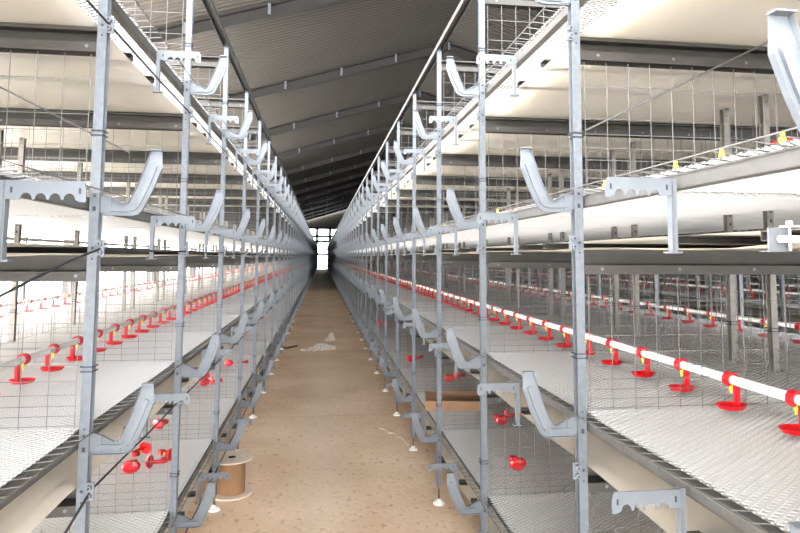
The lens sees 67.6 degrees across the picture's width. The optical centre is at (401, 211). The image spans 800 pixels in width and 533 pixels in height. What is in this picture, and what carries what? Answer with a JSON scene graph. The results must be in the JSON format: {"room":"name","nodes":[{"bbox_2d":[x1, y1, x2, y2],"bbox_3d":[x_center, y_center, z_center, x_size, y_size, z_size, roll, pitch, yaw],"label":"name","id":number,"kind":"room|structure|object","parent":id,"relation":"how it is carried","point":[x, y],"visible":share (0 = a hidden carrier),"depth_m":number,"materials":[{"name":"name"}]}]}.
{"room":"farm building","nodes":[
{"label":"farm building","id":0,"kind":"room"},
{"bbox_2d":[0,268,211,318],"bbox_3d":[-26.995,2.653,16.411,70.900,0.120,160.000,1,-4,-8],"label":"ground","id":1,"kind":"structure","parent":0,"point":[49,291],"depth_m":28.50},
{"bbox_2d":[307,209,347,226],"bbox_3d":[-6.415,3.290,72.827,15.200,7.350,0.150,1,-4,-8],"label":"wall","id":2,"kind":"structure","parent":0,"point":[330,220],"depth_m":72.58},
{"bbox_2d":[309,227,336,268],"bbox_3d":[-9.092,4.403,72.348,5.880,5.030,0.120,1,-4,-8],"label":"door","id":3,"kind":"structure","parent":2,"relation":"in","point":[329,236],"depth_m":72.29,"materials":[{"name":"paint"}]},
{"bbox_2d":[75,0,600,218],"bbox_3d":[-1.389,-2.022,35.682,15.700,2.405,75.000,1,-4,-8],"label":"ceiling","id":4,"kind":"structure","parent":0,"point":[297,46],"depth_m":15.14,"materials":[{"name":"grey metal"}]},
{"bbox_2d":[278,199,361,254],"bbox_3d":[-4.584,2.286,59.186,15.200,7.300,0.210,1,-4,-8],"label":"beam","id":5,"kind":"structure","parent":4,"relation":"attached to","point":[350,200],"depth_m":59.03,"materials":[{"name":"metal"}]},
{"bbox_2d":[268,188,380,262],"bbox_3d":[-3.296,1.562,49.599,15.200,7.300,0.210,1,-4,-8],"label":"beam","id":6,"kind":"structure","parent":4,"relation":"attached to","point":[355,189],"depth_m":49.47,"materials":[{"name":"metal"}]},
{"bbox_2d":[306,207,350,220],"bbox_3d":[-5.871,3.009,68.773,15.200,7.300,0.210,1,-4,-8],"label":"beam","id":7,"kind":"structure","parent":4,"relation":"attached to","point":[342,209],"depth_m":68.63,"materials":[{"name":"metal"}]},
{"bbox_2d":[304,203,361,217],"bbox_3d":[-5.227,2.647,63.980,15.200,7.300,0.210,1,-4,-8],"label":"beam","id":8,"kind":"structure","parent":4,"relation":"attached to","point":[345,205],"depth_m":63.83,"materials":[{"name":"metal"}]},
{"bbox_2d":[301,194,368,210],"bbox_3d":[-3.940,1.924,54.392,15.200,7.300,0.210,1,-4,-8],"label":"beam","id":9,"kind":"structure","parent":4,"relation":"attached to","point":[352,195],"depth_m":54.25,"materials":[{"name":"metal"}]},
{"bbox_2d":[289,170,393,194],"bbox_3d":[-2.009,0.839,40.012,15.200,7.300,0.210,1,-4,-8],"label":"beam","id":10,"kind":"structure","parent":4,"relation":"attached to","point":[363,173],"depth_m":39.87,"materials":[{"name":"metal"}]},
{"bbox_2d":[282,159,406,186],"bbox_3d":[-1.366,0.477,35.219,15.200,7.300,0.210,1,-4,-8],"label":"beam","id":11,"kind":"structure","parent":4,"relation":"attached to","point":[370,162],"depth_m":35.08,"materials":[{"name":"metal"}]},
{"bbox_2d":[177,268,761,532],"bbox_3d":[-1.514,4.239,35.901,15.200,0.100,76.000,1,-4,-8],"label":"floor","id":12,"kind":"structure","parent":0,"point":[322,461],"depth_m":4.45,"materials":[{"name":"beige concrete"}]},
{"bbox_2d":[0,0,317,532],"bbox_3d":[-6.188,2.682,34.600,2.199,2.759,73.505,1,-4,-8],"label":"rack","id":13,"kind":"object","parent":12,"relation":"on","point":[97,148],"visible":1,"depth_m":2.57,"materials":[{"name":"metal"}]},
{"bbox_2d":[121,459,140,472],"bbox_3d":[-1.302,1.231,2.905,0.082,0.064,0.105,0,-4,2],"label":"cup","id":14,"kind":"object","parent":13,"relation":"on","point":[126,467],"visible":0.94,"depth_m":2.86,"materials":[{"name":"red plastic"}]},
{"bbox_2d":[132,442,150,456],"bbox_3d":[-1.366,1.242,3.115,0.082,0.064,0.105,-3,-6,40],"label":"cup","id":15,"kind":"object","parent":13,"relation":"on","point":[144,447],"visible":0.9,"depth_m":3.14,"materials":[{"name":"red plastic"}]},
{"bbox_2d":[145,455,167,468],"bbox_3d":[-1.222,1.245,2.965,0.105,0.064,0.082,-1,-5,17],"label":"cup","id":16,"kind":"object","parent":13,"relation":"on","point":[162,460],"visible":0.87,"depth_m":2.96,"materials":[{"name":"red plastic"}]},
{"bbox_2d":[153,419,168,428],"bbox_3d":[-1.455,1.287,3.635,0.082,0.064,0.105,-2,-5,32],"label":"cup","id":17,"kind":"object","parent":13,"relation":"on","point":[164,421],"visible":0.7,"depth_m":3.60,"materials":[{"name":"red plastic"}]},
{"bbox_2d":[158,448,171,460],"bbox_3d":[-1.204,1.249,3.085,0.082,0.064,0.105,5,-6,-44],"label":"cup","id":18,"kind":"object","parent":13,"relation":"on","point":[168,453],"visible":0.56,"depth_m":3.05,"materials":[{"name":"red plastic"}]},
{"bbox_2d":[199,378,209,385],"bbox_3d":[-1.597,1.375,4.838,0.082,0.064,0.105,1,-5,-15],"label":"cup","id":19,"kind":"object","parent":13,"relation":"on","point":[202,382],"visible":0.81,"depth_m":4.80,"materials":[{"name":"red plastic"}]},
{"bbox_2d":[209,377,222,384],"bbox_3d":[-1.515,1.382,4.883,0.101,0.064,0.086,5,-5,-36],"label":"cup","id":20,"kind":"object","parent":13,"relation":"on","point":[211,378],"visible":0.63,"depth_m":4.85,"materials":[{"name":"red plastic"}]},
{"bbox_2d":[224,360,232,365],"bbox_3d":[-1.629,1.438,5.690,0.082,0.064,0.105,-1,-5,21],"label":"cup","id":21,"kind":"object","parent":13,"relation":"on","point":[226,362],"visible":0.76,"depth_m":5.65,"materials":[{"name":"red plastic"}]},
{"bbox_2d":[215,450,252,500],"bbox_3d":[-1.054,1.630,3.696,0.260,0.217,0.260,1,-4,-8],"label":"spool","id":22,"kind":"object","parent":12,"relation":"on","point":[233,462],"visible":0.86,"depth_m":3.63,"materials":[{"name":"cardboard"}]},
{"bbox_2d":[300,343,335,350],"bbox_3d":[-1.319,2.115,9.366,0.544,0.101,0.287,3,-5,-32],"label":"scrap","id":23,"kind":"object","parent":12,"relation":"on","point":[322,346],"visible":1,"depth_m":9.32,"materials":[{"name":"white paper"}]},
{"bbox_2d":[324,332,334,341],"bbox_3d":[-1.250,2.169,10.351,0.192,0.144,0.202,1,-4,-11],"label":"scrap","id":24,"kind":"object","parent":12,"relation":"on","point":[330,337],"visible":1,"depth_m":10.33,"materials":[{"name":"white paper"}]},
{"bbox_2d":[380,427,408,445],"bbox_3d":[-0.049,1.826,4.859,0.053,0.012,0.514,3,-5,-27],"label":"twine","id":25,"kind":"object","parent":12,"relation":"on","point":[380,427],"visible":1,"depth_m":4.91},
{"bbox_2d":[326,0,799,532],"bbox_3d":[-3.032,2.714,34.953,2.199,2.782,73.505,1,-4,-8],"label":"rack","id":26,"kind":"object","parent":12,"relation":"on","point":[630,421],"visible":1,"depth_m":2.39,"materials":[{"name":"metal"}]},
{"bbox_2d":[444,374,453,381],"bbox_3d":[0.401,1.381,4.967,0.081,0.064,0.105,-1,-4,12],"label":"cup","id":27,"kind":"object","parent":26,"relation":"on","point":[448,376],"visible":0.94,"depth_m":4.93,"materials":[{"name":"red plastic"}]},
{"bbox_2d":[425,391,487,410],"bbox_3d":[0.374,1.331,4.199,0.420,0.065,0.300,0,-4,1],"label":"cardboard box","id":28,"kind":"object","parent":26,"relation":"on","point":[449,403],"visible":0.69,"depth_m":4.11,"materials":[{"name":"brown cardboard"}]},
{"bbox_2d":[454,373,464,378],"bbox_3d":[0.487,1.379,5.036,0.105,0.064,0.082,4,-6,-38],"label":"cup","id":29,"kind":"object","parent":26,"relation":"on","point":[456,375],"visible":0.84,"depth_m":5.00,"materials":[{"name":"red plastic"}]},
{"bbox_2d":[494,413,507,424],"bbox_3d":[0.618,1.288,3.709,0.082,0.064,0.105,0,-4,0],"label":"cup","id":30,"kind":"object","parent":26,"relation":"on","point":[500,419],"visible":0.94,"depth_m":3.67,"materials":[{"name":"red plastic"}]},
{"bbox_2d":[504,410,520,419],"bbox_3d":[0.702,1.286,3.776,0.101,0.064,0.086,2,-5,-7],"label":"cup","id":31,"kind":"object","parent":26,"relation":"on","point":[506,412],"visible":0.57,"depth_m":3.75,"materials":[{"name":"red plastic"}]},
{"bbox_2d":[509,455,525,469],"bbox_3d":[0.568,1.224,2.922,0.082,0.064,0.105,0,-4,6],"label":"cup","id":32,"kind":"object","parent":26,"relation":"on","point":[519,463],"visible":0.98,"depth_m":2.88,"materials":[{"name":"red plastic"}]},
{"bbox_2d":[719,149,724,157],"bbox_3d":[0.633,-0.110,1.181,0.012,0.026,0.011,1,-4,-8],"label":"drinker nipple","id":33,"kind":"object","parent":26,"relation":"on","point":[721,150],"visible":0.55,"depth_m":1.18,"materials":[{"name":"yellow plastic"}]},
{"bbox_2d":[779,132,786,142],"bbox_3d":[0.654,-0.122,1.025,0.012,0.026,0.011,1,-4,-8],"label":"drinker nipple","id":34,"kind":"object","parent":26,"relation":"on","point":[781,139],"visible":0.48,"depth_m":1.02,"materials":[{"name":"yellow plastic"}]},
{"bbox_2d":[379,192,799,351],"bbox_3d":[0.348,2.739,35.708,2.045,2.682,73.505,1,-4,-8],"label":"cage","id":35,"kind":"object","parent":12,"relation":"on","point":[625,291],"visible":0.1,"depth_m":7.63,"materials":[{"name":"metal"}]},
{"bbox_2d":[426,219,799,333],"bbox_3d":[3.691,2.806,36.354,2.045,2.682,73.505,1,-4,-8],"label":"rack","id":36,"kind":"object","parent":12,"relation":"on","point":[753,280],"visible":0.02,"depth_m":12.62,"materials":[{"name":"metal"}]},
{"bbox_2d":[681,228,799,279],"bbox_3d":[6.150,1.756,36.612,0.135,5.040,75.000,1,-4,-8],"label":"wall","id":37,"kind":"structure","parent":0,"point":[794,228],"depth_m":15.03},
{"bbox_2d":[61,0,357,299],"bbox_3d":[1.852,-1.331,11.251,15.200,7.300,0.210,1,-4,-8],"label":"beam","id":38,"kind":"structure","parent":37,"relation":"attached to","point":[264,13],"depth_m":10.79,"materials":[{"name":"metal"}]},
{"bbox_2d":[262,180,383,263],"bbox_3d":[-2.653,1.201,44.806,15.200,7.300,0.210,1,-4,-8],"label":"beam","id":39,"kind":"structure","parent":37,"relation":"attached to","point":[358,182],"depth_m":44.66,"materials":[{"name":"metal"}]},
{"bbox_2d":[189,91,474,277],"bbox_3d":[0.565,-0.608,20.838,15.200,7.300,0.210,1,-4,-8],"label":"beam","id":40,"kind":"structure","parent":37,"relation":"attached to","point":[420,95],"depth_m":20.67,"materials":[{"name":"metal"}]},
{"bbox_2d":[233,143,430,268],"bbox_3d":[-0.722,0.116,30.425,15.200,7.300,0.210,1,-4,-8],"label":"beam","id":41,"kind":"structure","parent":37,"relation":"attached to","point":[375,148],"depth_m":30.28,"materials":[{"name":"metal"}]},
{"bbox_2d":[217,122,567,268],"bbox_3d":[-0.079,-0.246,25.632,15.200,7.300,0.210,1,-4,-8],"label":"beam","id":42,"kind":"structure","parent":37,"relation":"attached to","point":[382,129],"depth_m":25.48,"materials":[{"name":"metal"}]},
{"bbox_2d":[146,42,703,284],"bbox_3d":[1.209,-0.969,16.045,15.200,7.300,0.210,1,-4,-8],"label":"beam","id":43,"kind":"structure","parent":37,"relation":"attached to","point":[343,72],"depth_m":15.92,"materials":[{"name":"metal"}]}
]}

